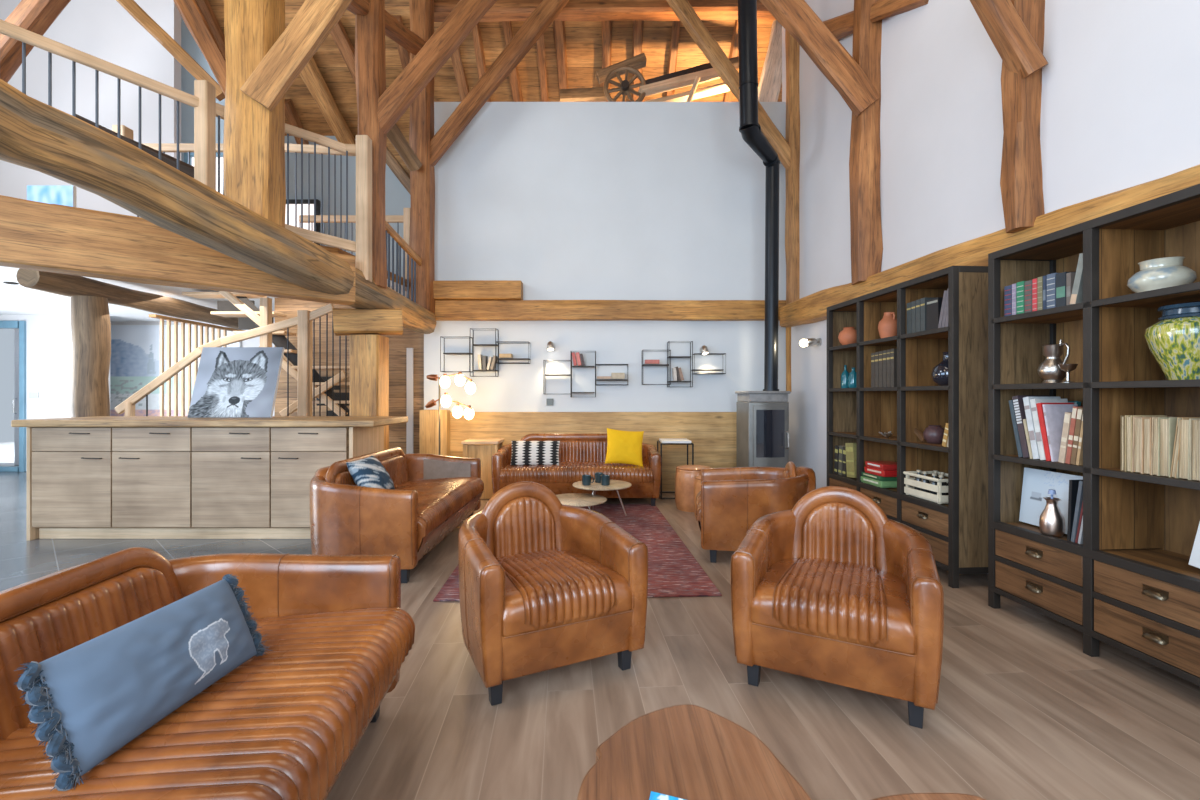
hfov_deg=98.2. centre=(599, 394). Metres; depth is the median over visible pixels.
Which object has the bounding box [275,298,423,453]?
wall
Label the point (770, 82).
strut
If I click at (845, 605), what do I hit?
seat cushion
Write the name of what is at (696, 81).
strut
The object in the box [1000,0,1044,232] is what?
wall post
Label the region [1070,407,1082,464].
book
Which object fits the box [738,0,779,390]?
pipe
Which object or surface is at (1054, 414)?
book
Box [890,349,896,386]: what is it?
book
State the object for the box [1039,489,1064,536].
bottle
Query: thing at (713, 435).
wood paneling
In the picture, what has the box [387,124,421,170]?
diagonal brace
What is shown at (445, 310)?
beam
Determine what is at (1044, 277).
book
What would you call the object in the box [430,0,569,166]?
diagonal brace
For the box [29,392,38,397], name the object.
light switch
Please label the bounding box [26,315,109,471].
wall
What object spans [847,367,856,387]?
glass bottle
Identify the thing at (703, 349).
wall spotlight
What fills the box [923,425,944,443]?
vase
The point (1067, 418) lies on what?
book
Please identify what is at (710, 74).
beam
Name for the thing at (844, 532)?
cushion
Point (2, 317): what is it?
wall
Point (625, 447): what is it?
cushion
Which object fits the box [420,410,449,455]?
trim
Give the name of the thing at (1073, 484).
book
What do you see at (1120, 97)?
wall
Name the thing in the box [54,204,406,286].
floor
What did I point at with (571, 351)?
wire wall shelf
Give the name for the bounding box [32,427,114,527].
base cabinet
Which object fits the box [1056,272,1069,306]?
book
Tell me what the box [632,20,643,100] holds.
rafter
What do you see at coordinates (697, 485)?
leather armchair
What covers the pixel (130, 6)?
strut
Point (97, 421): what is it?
countertop
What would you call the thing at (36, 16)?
diagonal brace
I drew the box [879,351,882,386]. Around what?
book
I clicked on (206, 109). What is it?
railing
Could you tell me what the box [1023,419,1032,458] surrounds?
book
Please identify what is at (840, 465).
book
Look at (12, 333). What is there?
door
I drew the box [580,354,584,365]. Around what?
book
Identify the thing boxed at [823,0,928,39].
wall rail
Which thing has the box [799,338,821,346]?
wall spotlight
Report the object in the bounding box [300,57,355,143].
rafter
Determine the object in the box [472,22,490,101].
rafter
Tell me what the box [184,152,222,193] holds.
window
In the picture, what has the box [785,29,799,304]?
timber post
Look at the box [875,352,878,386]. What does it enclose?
book
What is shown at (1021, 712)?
floor
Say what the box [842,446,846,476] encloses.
book
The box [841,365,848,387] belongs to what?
glass bottle
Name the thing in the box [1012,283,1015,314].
book
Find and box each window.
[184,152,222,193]
[285,199,319,244]
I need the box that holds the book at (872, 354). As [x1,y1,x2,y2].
[871,353,874,386]
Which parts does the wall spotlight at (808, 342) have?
bulb, wall plate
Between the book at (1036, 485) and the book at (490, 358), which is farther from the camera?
the book at (490, 358)
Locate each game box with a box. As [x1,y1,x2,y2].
[861,476,896,487]
[862,472,896,480]
[865,461,896,469]
[865,466,896,476]
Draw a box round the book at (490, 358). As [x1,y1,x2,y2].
[486,356,492,369]
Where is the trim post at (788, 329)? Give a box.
[786,327,790,390]
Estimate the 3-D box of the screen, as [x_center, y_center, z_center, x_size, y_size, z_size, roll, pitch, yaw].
[-6.070,0.072,8.000,0.100,2.335,1.900,0,0,0]
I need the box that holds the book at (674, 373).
[672,368,676,380]
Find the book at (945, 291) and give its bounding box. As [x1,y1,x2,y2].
[938,290,946,327]
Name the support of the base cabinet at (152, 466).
attached to the cabinet at (362, 440)
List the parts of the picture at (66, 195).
stretcher frame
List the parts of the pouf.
seat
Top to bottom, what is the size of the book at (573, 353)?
0.173 m
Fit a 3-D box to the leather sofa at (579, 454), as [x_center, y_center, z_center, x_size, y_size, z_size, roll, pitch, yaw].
[-0.260,0.865,6.151,1.877,0.771,0.947,0,0,0]
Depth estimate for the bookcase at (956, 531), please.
3.89 m
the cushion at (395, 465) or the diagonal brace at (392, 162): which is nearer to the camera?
the cushion at (395, 465)
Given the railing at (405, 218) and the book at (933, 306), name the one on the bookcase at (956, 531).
the book at (933, 306)
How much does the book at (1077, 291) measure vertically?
0.254 m
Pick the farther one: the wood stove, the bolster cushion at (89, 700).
the wood stove
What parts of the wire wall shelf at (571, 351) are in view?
wire frame, wire frame, wire frame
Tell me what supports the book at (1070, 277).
on the bookcase at (1131, 586)
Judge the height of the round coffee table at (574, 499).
0.244 m
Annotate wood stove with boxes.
[735,391,790,467]
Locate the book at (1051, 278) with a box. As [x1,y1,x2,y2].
[1047,273,1057,308]
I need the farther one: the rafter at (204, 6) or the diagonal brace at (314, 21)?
the rafter at (204, 6)
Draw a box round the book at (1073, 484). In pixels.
[1067,480,1078,540]
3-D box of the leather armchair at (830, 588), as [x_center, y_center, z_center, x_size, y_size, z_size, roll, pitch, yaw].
[1.081,0.855,2.393,0.765,0.791,0.846,0,0,28]
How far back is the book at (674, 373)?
6.70 m
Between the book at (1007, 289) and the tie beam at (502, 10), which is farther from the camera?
the tie beam at (502, 10)
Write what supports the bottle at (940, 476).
in the crate
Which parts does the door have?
glass, handle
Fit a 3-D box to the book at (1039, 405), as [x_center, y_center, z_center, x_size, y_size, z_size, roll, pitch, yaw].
[2.458,0.195,2.778,0.190,0.308,0.085,0,0,-4]
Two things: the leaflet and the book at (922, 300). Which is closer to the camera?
the leaflet
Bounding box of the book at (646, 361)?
[645,360,658,363]
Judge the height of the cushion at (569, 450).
0.310 m
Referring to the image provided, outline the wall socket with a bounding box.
[546,399,552,404]
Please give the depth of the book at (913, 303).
3.80 m
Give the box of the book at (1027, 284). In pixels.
[1024,280,1031,312]
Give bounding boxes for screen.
[149,314,244,415]
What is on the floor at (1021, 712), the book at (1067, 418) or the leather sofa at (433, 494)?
the leather sofa at (433, 494)
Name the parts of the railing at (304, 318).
newel post, newel post, newel post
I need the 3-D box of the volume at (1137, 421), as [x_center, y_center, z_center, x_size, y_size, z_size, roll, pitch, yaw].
[2.482,0.223,2.326,0.179,0.250,0.039,0,1,-4]
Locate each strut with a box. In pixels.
[116,0,224,100]
[686,76,699,101]
[758,20,781,101]
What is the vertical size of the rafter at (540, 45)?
1.592 m
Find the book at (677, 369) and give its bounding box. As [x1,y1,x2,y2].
[674,367,680,380]
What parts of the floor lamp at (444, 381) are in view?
globe, globe, arm, arm, globe, globe, globe, globe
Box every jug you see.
[878,312,896,337]
[1037,340,1069,382]
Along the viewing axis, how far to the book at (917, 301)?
3.74 m
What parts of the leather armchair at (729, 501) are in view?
seat, leg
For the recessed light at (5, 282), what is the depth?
6.05 m
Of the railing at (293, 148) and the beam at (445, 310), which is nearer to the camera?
the railing at (293, 148)
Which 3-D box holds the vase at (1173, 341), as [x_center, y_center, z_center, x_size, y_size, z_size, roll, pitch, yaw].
[2.541,-0.228,2.228,0.290,0.335,0.290,0,0,-4]
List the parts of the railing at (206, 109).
handrail, newel post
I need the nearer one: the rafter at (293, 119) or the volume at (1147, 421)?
the volume at (1147, 421)
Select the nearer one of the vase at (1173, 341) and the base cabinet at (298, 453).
the vase at (1173, 341)
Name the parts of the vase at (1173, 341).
lid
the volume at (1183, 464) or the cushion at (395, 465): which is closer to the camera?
the volume at (1183, 464)
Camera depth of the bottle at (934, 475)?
3.65 m
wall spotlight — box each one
[547,341,553,350]
[700,345,708,354]
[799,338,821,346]
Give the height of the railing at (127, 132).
1.482 m
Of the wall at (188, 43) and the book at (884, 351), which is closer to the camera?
the book at (884, 351)
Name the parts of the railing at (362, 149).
handrail, rail, newel post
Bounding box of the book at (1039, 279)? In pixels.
[1037,276,1042,310]
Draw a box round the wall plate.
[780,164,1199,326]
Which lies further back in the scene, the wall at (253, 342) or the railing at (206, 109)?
the wall at (253, 342)
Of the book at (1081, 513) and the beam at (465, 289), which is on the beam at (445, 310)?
the beam at (465, 289)
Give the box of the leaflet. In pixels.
[649,791,685,799]
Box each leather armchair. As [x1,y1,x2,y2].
[458,481,647,705]
[694,475,700,520]
[696,461,815,562]
[731,486,943,728]
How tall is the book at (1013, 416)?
0.322 m
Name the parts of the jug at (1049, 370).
handle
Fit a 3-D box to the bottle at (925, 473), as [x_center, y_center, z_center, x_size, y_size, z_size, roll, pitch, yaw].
[2.338,0.638,3.741,0.060,0.175,0.060,0,0,-4]
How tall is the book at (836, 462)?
0.265 m
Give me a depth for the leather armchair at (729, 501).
3.81 m
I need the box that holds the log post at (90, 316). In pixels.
[70,295,110,416]
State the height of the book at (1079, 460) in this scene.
0.278 m
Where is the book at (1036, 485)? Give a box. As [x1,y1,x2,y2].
[1019,467,1082,533]
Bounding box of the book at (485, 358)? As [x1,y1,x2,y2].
[483,356,487,369]
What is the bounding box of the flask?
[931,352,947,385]
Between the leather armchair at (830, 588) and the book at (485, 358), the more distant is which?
the book at (485, 358)
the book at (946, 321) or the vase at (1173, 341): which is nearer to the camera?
the vase at (1173, 341)
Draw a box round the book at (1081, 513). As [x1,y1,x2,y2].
[1075,502,1082,542]
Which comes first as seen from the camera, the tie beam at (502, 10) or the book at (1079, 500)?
the book at (1079, 500)
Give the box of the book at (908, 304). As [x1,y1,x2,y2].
[907,302,910,333]
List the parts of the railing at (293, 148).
handrail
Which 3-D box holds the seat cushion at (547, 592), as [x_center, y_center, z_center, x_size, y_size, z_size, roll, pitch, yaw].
[-0.263,0.886,2.463,0.598,0.201,0.689,0,0,-26]
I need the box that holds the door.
[0,321,25,471]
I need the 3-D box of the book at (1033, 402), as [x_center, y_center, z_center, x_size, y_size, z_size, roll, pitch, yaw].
[2.454,0.185,2.813,0.191,0.330,0.092,0,0,-4]
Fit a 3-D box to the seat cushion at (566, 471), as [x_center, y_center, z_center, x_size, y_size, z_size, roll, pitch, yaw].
[-0.260,0.887,6.074,1.684,0.201,0.792,0,0,0]
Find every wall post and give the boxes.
[849,0,882,284]
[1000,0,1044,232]
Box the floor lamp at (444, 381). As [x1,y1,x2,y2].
[425,372,475,454]
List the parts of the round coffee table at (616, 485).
leg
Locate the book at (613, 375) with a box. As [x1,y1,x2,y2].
[611,373,624,378]
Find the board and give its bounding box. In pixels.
[596,53,646,83]
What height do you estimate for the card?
0.248 m
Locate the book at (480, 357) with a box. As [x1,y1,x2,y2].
[478,354,482,369]
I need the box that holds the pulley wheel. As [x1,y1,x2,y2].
[603,66,645,101]
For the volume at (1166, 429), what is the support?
on the bookcase at (1131, 586)
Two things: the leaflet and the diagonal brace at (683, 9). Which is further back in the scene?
the diagonal brace at (683, 9)
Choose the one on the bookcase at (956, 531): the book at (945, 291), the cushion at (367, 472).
the book at (945, 291)
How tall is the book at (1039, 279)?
0.188 m
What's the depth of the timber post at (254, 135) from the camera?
3.79 m
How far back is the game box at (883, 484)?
4.16 m
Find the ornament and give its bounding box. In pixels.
[879,431,892,437]
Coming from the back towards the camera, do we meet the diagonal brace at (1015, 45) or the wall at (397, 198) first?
the wall at (397, 198)
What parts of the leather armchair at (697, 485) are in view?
seat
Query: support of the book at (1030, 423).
on the bookcase at (1131, 586)
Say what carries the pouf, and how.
on the floor at (1021, 712)
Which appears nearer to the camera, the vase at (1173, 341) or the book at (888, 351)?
the vase at (1173, 341)
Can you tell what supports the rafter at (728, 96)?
attached to the roof
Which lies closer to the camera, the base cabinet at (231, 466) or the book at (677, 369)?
the base cabinet at (231, 466)
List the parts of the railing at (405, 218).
handrail, newel post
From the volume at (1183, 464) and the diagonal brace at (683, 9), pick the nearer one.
the volume at (1183, 464)
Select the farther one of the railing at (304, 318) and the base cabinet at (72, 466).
the railing at (304, 318)
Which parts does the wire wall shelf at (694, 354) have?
wire frame, wire frame, wire frame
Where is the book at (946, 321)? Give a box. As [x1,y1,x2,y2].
[945,306,947,326]
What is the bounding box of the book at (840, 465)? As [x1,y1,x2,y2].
[838,445,844,474]
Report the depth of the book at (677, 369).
6.70 m
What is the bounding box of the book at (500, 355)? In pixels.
[499,354,512,357]
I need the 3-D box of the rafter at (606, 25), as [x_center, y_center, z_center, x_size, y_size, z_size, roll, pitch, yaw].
[0.096,-5.211,8.081,0.178,1.592,1.944,0,0,0]
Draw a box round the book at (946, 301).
[941,289,947,327]
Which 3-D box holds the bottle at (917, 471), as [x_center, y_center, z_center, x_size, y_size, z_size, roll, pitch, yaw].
[2.343,0.638,3.821,0.060,0.175,0.060,0,0,-4]
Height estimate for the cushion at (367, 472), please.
0.284 m
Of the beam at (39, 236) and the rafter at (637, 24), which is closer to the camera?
the beam at (39, 236)
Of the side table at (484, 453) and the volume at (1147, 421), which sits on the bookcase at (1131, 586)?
the volume at (1147, 421)
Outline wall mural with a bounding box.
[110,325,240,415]
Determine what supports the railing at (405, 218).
on the floor at (330, 249)
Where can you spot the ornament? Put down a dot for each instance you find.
(889, 434)
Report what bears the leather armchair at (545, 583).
on the floor at (1021, 712)
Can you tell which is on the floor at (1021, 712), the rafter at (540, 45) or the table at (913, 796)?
the table at (913, 796)
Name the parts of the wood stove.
plate, door, door glass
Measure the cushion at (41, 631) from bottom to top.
0.293 m
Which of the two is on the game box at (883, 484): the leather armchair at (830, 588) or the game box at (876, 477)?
the game box at (876, 477)
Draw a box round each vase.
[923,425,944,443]
[1127,257,1196,292]
[1144,301,1199,379]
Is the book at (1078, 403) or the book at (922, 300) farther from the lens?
the book at (922, 300)
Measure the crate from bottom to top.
0.170 m
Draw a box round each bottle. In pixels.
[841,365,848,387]
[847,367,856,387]
[914,470,921,489]
[920,471,929,492]
[929,473,936,494]
[936,475,945,494]
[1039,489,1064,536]
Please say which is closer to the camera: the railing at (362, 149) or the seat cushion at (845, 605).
the seat cushion at (845, 605)
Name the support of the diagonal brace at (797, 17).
attached to the wall post at (865, 152)
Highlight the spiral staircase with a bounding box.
[182,291,349,415]
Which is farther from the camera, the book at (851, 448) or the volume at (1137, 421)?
the book at (851, 448)
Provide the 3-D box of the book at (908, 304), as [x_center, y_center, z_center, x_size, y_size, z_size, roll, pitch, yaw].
[2.370,-0.565,3.856,0.171,0.235,0.047,0,0,-4]
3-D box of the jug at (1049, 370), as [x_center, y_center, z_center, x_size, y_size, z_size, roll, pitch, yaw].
[2.461,-0.177,2.821,0.137,0.235,0.132,0,0,44]
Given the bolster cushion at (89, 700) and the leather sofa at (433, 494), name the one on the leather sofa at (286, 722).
the bolster cushion at (89, 700)
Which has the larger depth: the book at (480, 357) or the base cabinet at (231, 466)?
the book at (480, 357)
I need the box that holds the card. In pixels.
[1189,522,1199,567]
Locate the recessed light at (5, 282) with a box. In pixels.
[3,281,18,284]
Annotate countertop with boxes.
[11,416,407,426]
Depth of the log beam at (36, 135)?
3.07 m
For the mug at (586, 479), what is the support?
on the round coffee table at (616, 485)
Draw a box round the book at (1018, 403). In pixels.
[1012,395,1048,457]
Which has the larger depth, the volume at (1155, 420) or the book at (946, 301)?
the book at (946, 301)
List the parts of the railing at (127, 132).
newel post, handrail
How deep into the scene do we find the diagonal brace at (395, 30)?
5.75 m
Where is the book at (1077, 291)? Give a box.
[1070,253,1082,304]
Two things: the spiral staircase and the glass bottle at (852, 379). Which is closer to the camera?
the glass bottle at (852, 379)
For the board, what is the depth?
7.52 m
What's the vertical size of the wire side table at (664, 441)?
0.696 m
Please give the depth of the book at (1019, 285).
2.91 m
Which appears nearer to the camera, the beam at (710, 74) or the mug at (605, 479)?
the mug at (605, 479)
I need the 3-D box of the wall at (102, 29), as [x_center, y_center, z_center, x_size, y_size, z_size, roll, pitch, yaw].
[-7.926,-4.244,7.010,4.464,5.547,0.120,0,0,0]
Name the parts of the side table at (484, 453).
leg, panel, leg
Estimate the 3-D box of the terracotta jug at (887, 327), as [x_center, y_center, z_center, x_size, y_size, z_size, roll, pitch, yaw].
[2.376,-0.562,4.274,0.162,0.230,0.162,0,0,-4]
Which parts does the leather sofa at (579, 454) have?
seat, leg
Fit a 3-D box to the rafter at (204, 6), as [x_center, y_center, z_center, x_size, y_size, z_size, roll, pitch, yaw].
[-5.694,-5.533,7.510,0.178,1.029,1.215,0,0,0]
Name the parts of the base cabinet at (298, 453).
drawer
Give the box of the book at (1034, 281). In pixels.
[1032,278,1036,310]
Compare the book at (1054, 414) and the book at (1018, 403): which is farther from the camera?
the book at (1018, 403)
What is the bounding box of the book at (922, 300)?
[920,297,933,330]
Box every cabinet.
[27,426,383,540]
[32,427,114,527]
[112,427,193,527]
[192,427,272,527]
[271,427,348,527]
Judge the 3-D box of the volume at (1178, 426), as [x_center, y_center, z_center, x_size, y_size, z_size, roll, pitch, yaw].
[2.493,0.221,2.178,0.179,0.256,0.046,0,0,-4]
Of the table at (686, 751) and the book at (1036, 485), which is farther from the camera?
the book at (1036, 485)
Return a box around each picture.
[27,185,76,206]
[187,347,284,417]
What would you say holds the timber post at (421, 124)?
on the log beam at (36, 135)
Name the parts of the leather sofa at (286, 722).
seat, leg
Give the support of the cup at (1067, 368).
on the bookcase at (1131, 586)
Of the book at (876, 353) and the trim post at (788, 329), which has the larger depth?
the trim post at (788, 329)
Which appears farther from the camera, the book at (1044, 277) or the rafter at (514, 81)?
the rafter at (514, 81)
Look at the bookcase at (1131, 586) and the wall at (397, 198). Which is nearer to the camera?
the bookcase at (1131, 586)
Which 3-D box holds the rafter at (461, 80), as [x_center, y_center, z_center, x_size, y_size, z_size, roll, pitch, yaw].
[-2.224,-5.215,8.073,0.182,1.600,1.944,0,0,1]
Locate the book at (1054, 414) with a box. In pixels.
[1042,404,1077,461]
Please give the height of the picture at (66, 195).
0.620 m
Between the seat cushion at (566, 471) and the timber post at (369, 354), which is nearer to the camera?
the timber post at (369, 354)
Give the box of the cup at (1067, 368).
[1058,364,1077,382]
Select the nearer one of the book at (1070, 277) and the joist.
the book at (1070, 277)
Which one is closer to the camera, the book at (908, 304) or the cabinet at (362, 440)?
the book at (908, 304)
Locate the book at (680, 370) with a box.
[678,367,683,380]
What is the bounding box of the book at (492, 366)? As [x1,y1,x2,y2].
[490,355,497,369]
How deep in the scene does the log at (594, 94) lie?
7.50 m
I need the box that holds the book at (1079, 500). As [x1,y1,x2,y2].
[1071,480,1082,541]
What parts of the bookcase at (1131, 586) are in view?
panel, cup handle, cup handle, drawer, drawer, upright frame, drawer, drawer, cup handle, cup handle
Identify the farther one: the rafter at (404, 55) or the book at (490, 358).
the rafter at (404, 55)
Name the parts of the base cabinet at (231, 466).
drawer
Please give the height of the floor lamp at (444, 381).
1.532 m
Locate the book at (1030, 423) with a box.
[1023,397,1060,458]
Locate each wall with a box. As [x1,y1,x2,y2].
[0,0,180,216]
[0,315,25,320]
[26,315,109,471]
[111,322,274,415]
[181,17,224,161]
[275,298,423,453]
[285,136,410,276]
[424,102,785,411]
[782,0,1199,573]
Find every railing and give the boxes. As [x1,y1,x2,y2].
[0,19,224,192]
[112,125,223,216]
[114,297,346,415]
[284,143,355,249]
[285,123,371,281]
[299,208,409,278]
[385,220,421,302]
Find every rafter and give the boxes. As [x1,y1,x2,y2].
[195,0,225,59]
[285,99,308,144]
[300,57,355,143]
[330,20,355,83]
[392,15,409,69]
[451,47,469,100]
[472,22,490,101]
[502,21,522,101]
[536,34,548,101]
[553,20,567,88]
[601,21,611,101]
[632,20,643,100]
[665,21,679,96]
[723,19,738,101]
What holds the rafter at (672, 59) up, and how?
attached to the roof
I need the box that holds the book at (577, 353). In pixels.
[576,352,581,365]
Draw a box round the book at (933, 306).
[926,297,942,329]
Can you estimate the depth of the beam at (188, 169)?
5.23 m
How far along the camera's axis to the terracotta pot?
4.74 m
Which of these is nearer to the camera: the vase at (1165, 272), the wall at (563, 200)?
the vase at (1165, 272)
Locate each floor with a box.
[0,472,1199,799]
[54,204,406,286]
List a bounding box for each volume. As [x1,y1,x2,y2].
[1121,415,1124,470]
[1125,415,1166,471]
[1132,417,1142,473]
[1142,417,1151,474]
[1151,417,1158,475]
[1158,417,1176,476]
[1170,417,1199,477]
[1177,418,1189,479]
[1190,418,1199,479]
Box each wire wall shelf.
[440,328,529,376]
[543,351,627,396]
[642,341,725,386]
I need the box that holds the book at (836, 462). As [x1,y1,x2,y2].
[834,445,838,473]
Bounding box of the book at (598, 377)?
[597,376,610,378]
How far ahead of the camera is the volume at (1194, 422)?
2.11 m
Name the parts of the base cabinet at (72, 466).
drawer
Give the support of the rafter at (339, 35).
attached to the roof
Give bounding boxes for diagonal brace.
[0,0,70,82]
[173,0,225,94]
[240,0,352,111]
[347,0,425,54]
[377,0,496,133]
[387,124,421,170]
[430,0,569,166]
[666,0,790,169]
[760,0,879,117]
[970,0,1047,77]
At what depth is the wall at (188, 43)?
7.30 m
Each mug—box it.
[582,475,593,485]
[595,472,604,482]
[601,475,609,485]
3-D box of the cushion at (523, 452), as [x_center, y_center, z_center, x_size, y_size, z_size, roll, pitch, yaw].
[-0.744,0.666,5.971,0.560,0.278,0.159,0,0,0]
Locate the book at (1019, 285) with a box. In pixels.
[1016,281,1024,313]
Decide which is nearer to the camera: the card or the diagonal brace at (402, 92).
the card
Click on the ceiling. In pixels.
(14, 299)
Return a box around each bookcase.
[827,266,987,587]
[988,184,1199,685]
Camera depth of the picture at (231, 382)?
4.95 m
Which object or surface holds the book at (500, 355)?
on the wire wall shelf at (495, 344)
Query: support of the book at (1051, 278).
on the bookcase at (1131, 586)
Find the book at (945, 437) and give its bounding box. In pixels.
[942,423,947,446]
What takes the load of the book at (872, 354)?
on the bookcase at (956, 531)
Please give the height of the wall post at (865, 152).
2.934 m
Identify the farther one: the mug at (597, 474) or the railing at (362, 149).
the mug at (597, 474)
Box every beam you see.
[0,79,436,333]
[0,195,355,304]
[76,114,193,177]
[433,280,522,299]
[434,0,775,21]
[435,300,785,320]
[638,68,719,96]
[645,56,738,84]
[645,82,729,101]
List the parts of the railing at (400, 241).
handrail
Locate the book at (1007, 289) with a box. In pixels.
[1004,285,1011,315]
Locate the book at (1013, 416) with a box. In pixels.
[1009,400,1022,456]
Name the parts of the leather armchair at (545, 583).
leg, seat, leg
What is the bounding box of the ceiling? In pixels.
[0,265,406,321]
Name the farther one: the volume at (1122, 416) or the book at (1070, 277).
the book at (1070, 277)
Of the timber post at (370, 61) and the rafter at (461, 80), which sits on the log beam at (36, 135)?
the timber post at (370, 61)
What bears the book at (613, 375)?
on the wire wall shelf at (571, 351)
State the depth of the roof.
8.14 m
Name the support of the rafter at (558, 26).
attached to the roof
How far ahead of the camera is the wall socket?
6.83 m
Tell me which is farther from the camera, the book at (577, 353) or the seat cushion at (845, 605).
the book at (577, 353)
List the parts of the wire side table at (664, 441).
leg, frame rail, leg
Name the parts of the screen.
rail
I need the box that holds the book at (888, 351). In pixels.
[887,349,889,386]
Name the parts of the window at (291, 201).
pane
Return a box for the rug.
[433,504,721,601]
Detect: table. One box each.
[461,438,503,498]
[556,493,606,509]
[572,479,630,515]
[577,704,811,799]
[657,438,693,498]
[872,793,985,799]
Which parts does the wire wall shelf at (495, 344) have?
wire frame, wire frame, wire frame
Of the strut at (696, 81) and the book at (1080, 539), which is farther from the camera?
the strut at (696, 81)
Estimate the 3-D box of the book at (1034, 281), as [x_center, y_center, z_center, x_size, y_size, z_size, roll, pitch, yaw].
[2.433,-0.539,2.828,0.151,0.184,0.027,0,0,-4]
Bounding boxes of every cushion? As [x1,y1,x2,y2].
[0,567,174,739]
[14,574,271,790]
[312,477,483,536]
[334,455,406,486]
[346,456,394,489]
[494,497,554,557]
[495,549,631,636]
[499,461,652,482]
[510,441,559,465]
[530,440,606,461]
[605,428,643,465]
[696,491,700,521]
[751,556,914,654]
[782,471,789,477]
[802,502,874,567]
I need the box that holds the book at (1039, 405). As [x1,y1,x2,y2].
[1036,403,1073,460]
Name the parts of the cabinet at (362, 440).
panel, panel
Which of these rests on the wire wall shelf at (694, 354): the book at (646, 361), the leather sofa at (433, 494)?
the book at (646, 361)
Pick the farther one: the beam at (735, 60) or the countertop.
the beam at (735, 60)
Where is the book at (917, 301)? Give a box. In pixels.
[916,299,919,331]
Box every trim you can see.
[407,348,412,453]
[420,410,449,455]
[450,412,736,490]
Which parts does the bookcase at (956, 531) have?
drawer, panel, cup handle, drawer, cup handle, drawer, drawer, panel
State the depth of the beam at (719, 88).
7.30 m
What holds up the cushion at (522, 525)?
on the leather armchair at (545, 583)
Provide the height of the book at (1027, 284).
0.182 m
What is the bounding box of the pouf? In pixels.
[675,465,710,511]
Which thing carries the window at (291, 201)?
in the wall at (397, 198)
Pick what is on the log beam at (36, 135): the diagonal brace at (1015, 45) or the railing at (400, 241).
the railing at (400, 241)
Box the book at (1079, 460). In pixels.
[1076,415,1082,464]
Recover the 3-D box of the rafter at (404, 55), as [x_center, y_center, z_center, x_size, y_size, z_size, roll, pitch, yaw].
[-2.985,-5.068,8.110,0.164,0.986,1.192,0,0,0]
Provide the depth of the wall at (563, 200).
6.85 m
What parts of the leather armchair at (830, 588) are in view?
leg, seat, leg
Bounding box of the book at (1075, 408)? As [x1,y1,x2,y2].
[1065,406,1082,463]
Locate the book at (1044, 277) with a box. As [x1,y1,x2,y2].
[1043,275,1046,308]
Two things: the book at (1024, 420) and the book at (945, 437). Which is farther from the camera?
the book at (945, 437)
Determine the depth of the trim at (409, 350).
6.92 m
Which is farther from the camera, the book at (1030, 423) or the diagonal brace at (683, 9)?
the diagonal brace at (683, 9)
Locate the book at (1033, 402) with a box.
[1030,399,1067,459]
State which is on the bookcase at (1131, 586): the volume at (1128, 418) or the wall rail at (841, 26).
the volume at (1128, 418)
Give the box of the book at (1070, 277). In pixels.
[1066,272,1075,304]
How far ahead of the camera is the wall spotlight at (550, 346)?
6.73 m
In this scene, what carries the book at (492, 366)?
on the wire wall shelf at (495, 344)
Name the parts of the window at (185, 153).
frame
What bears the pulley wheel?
hanging from the beam at (710, 74)
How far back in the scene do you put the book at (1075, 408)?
2.62 m
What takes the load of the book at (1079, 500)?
on the bookcase at (1131, 586)
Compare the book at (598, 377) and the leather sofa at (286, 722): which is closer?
the leather sofa at (286, 722)
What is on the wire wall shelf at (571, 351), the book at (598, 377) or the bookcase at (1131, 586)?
the book at (598, 377)
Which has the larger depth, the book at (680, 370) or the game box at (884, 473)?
the book at (680, 370)
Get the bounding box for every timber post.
[223,0,285,227]
[349,335,388,449]
[355,0,386,288]
[409,0,434,314]
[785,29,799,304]
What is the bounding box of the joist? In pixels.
[16,268,238,329]
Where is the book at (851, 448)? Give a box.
[845,443,856,477]
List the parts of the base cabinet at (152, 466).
drawer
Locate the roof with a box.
[208,0,781,174]
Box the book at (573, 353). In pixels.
[572,352,576,365]
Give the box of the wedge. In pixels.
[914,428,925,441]
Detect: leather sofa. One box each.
[0,547,414,799]
[309,447,483,582]
[492,434,660,505]
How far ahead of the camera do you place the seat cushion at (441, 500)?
4.22 m
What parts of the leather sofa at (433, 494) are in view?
leg, arm panel, seat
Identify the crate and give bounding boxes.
[903,471,947,503]
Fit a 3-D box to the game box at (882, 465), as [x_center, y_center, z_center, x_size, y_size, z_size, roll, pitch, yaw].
[2.344,0.577,4.263,0.212,0.045,0.240,0,0,-4]
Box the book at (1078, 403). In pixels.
[1068,401,1080,405]
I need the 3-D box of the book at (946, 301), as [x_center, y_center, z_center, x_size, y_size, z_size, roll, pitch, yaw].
[2.397,-0.578,3.484,0.170,0.261,0.084,0,0,-4]
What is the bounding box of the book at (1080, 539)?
[1078,516,1082,543]
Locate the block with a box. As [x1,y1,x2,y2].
[332,308,402,335]
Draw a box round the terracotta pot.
[838,327,856,344]
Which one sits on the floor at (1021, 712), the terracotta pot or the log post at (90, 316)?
the log post at (90, 316)
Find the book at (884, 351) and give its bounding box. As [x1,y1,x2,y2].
[883,350,886,386]
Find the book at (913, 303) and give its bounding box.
[911,301,915,332]
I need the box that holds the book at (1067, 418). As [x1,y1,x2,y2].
[1058,412,1071,462]

